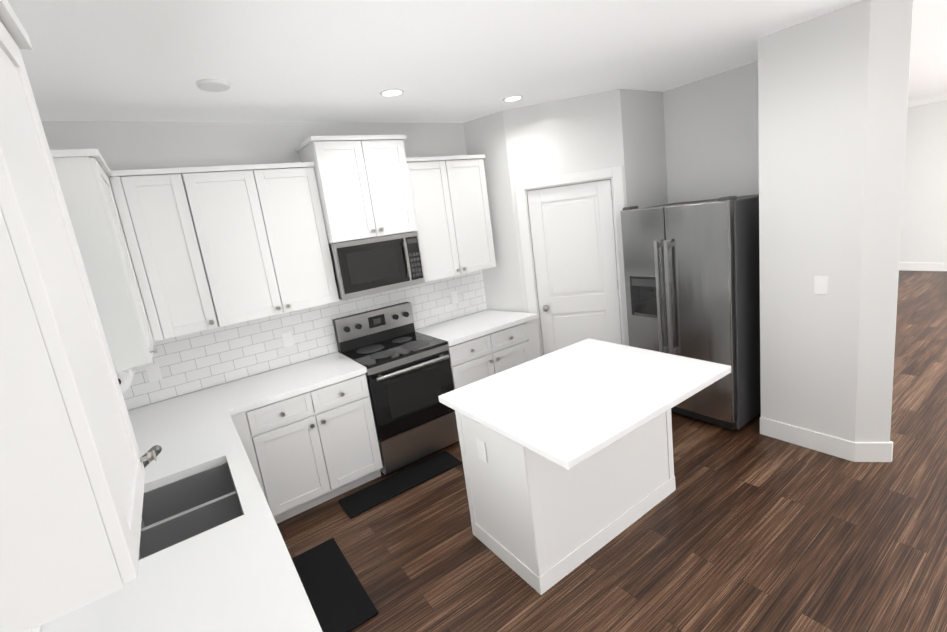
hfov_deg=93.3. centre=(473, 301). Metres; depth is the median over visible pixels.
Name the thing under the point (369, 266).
over-the-range microwave
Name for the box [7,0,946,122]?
ceiling
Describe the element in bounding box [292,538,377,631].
area rug
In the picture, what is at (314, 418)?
base unit
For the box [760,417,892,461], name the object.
baseboard
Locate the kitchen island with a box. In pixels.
[448,406,675,594]
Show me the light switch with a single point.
(820, 284)
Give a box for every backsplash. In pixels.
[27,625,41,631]
[122,270,486,409]
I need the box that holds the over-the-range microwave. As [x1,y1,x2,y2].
[329,232,424,299]
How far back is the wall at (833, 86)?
2.75 m
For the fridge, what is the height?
1.775 m
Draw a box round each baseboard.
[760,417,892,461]
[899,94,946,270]
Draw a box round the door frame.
[514,165,628,355]
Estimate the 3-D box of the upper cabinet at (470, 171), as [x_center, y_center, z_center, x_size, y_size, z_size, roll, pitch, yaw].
[-0.131,-0.781,4.107,0.465,1.018,0.327,-15,13,-33]
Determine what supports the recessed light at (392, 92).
in the ceiling
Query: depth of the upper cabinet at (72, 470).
0.71 m
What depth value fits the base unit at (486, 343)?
3.93 m
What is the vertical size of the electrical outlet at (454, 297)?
0.116 m
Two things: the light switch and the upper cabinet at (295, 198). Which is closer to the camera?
the light switch
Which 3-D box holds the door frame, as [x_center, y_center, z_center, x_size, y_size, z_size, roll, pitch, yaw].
[0.966,-0.098,4.172,0.930,2.125,0.118,-5,11,13]
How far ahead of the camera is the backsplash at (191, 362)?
3.42 m
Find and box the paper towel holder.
[116,367,133,392]
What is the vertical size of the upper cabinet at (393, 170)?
0.739 m
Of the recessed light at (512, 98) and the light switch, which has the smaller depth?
the light switch
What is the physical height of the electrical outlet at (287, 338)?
0.116 m
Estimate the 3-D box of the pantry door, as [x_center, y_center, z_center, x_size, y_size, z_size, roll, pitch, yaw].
[0.969,-0.050,4.169,0.535,2.016,0.572,-15,13,-33]
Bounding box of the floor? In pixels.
[277,270,946,631]
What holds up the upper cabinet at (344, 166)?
attached to the wall at (128, 145)
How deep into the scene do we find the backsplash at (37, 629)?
1.22 m
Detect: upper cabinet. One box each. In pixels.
[0,0,151,631]
[60,149,167,368]
[120,167,231,338]
[196,164,295,324]
[264,160,338,310]
[296,135,387,243]
[372,135,419,234]
[408,156,467,281]
[452,154,495,272]
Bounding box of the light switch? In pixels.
[814,276,827,293]
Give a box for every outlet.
[145,363,161,381]
[281,331,293,347]
[451,291,458,303]
[475,437,487,462]
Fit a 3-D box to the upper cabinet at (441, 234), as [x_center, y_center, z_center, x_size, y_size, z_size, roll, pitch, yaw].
[-0.409,-0.708,3.921,0.465,1.018,0.327,-15,13,-33]
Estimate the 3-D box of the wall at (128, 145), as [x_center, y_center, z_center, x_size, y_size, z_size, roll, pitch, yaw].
[-1.129,-0.059,3.776,3.305,2.740,0.140,-15,13,-33]
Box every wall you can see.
[41,121,486,410]
[463,111,524,312]
[502,89,626,349]
[620,89,667,207]
[663,61,758,203]
[758,0,912,441]
[899,100,946,262]
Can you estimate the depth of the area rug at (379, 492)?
3.30 m
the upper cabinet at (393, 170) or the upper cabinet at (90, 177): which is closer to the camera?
the upper cabinet at (90, 177)
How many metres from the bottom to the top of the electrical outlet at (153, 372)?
0.116 m
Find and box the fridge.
[620,194,760,429]
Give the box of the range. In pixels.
[332,302,458,474]
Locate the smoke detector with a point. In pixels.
(214, 85)
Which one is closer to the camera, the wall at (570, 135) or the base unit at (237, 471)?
the base unit at (237, 471)
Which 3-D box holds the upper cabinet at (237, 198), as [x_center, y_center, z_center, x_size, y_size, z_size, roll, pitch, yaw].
[-1.663,-0.378,3.080,0.532,1.018,0.327,-15,13,-33]
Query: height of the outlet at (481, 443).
0.120 m
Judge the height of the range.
1.190 m
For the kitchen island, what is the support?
on the floor
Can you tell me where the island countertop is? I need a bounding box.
[438,338,730,469]
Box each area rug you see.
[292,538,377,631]
[338,451,461,518]
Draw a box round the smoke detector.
[196,78,229,91]
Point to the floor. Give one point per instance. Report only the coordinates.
(748, 527)
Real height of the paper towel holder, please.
0.144 m
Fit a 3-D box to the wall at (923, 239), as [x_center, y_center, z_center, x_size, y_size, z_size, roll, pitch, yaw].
[7.406,-1.855,7.191,0.140,2.740,8.980,-15,13,-33]
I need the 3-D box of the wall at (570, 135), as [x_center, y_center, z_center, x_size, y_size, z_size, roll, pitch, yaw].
[0.919,-0.398,4.124,0.987,2.740,0.100,-5,11,13]
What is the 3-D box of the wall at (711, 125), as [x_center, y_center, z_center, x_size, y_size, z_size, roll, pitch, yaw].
[2.261,-0.521,3.846,0.100,2.740,1.170,-15,13,-33]
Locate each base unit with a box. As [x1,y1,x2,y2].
[40,382,321,631]
[232,352,382,513]
[415,310,540,389]
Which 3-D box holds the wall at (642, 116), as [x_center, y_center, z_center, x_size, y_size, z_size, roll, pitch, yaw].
[1.649,-0.509,4.198,0.715,2.740,0.100,-15,13,-33]
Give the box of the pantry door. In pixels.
[527,180,621,354]
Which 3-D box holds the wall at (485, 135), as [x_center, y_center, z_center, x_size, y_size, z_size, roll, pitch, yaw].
[0.295,-0.364,4.373,0.215,2.740,0.455,-15,13,-33]
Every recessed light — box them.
[379,88,404,96]
[503,95,523,101]
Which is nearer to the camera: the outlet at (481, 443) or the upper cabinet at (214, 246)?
the outlet at (481, 443)
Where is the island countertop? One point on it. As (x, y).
(567, 406)

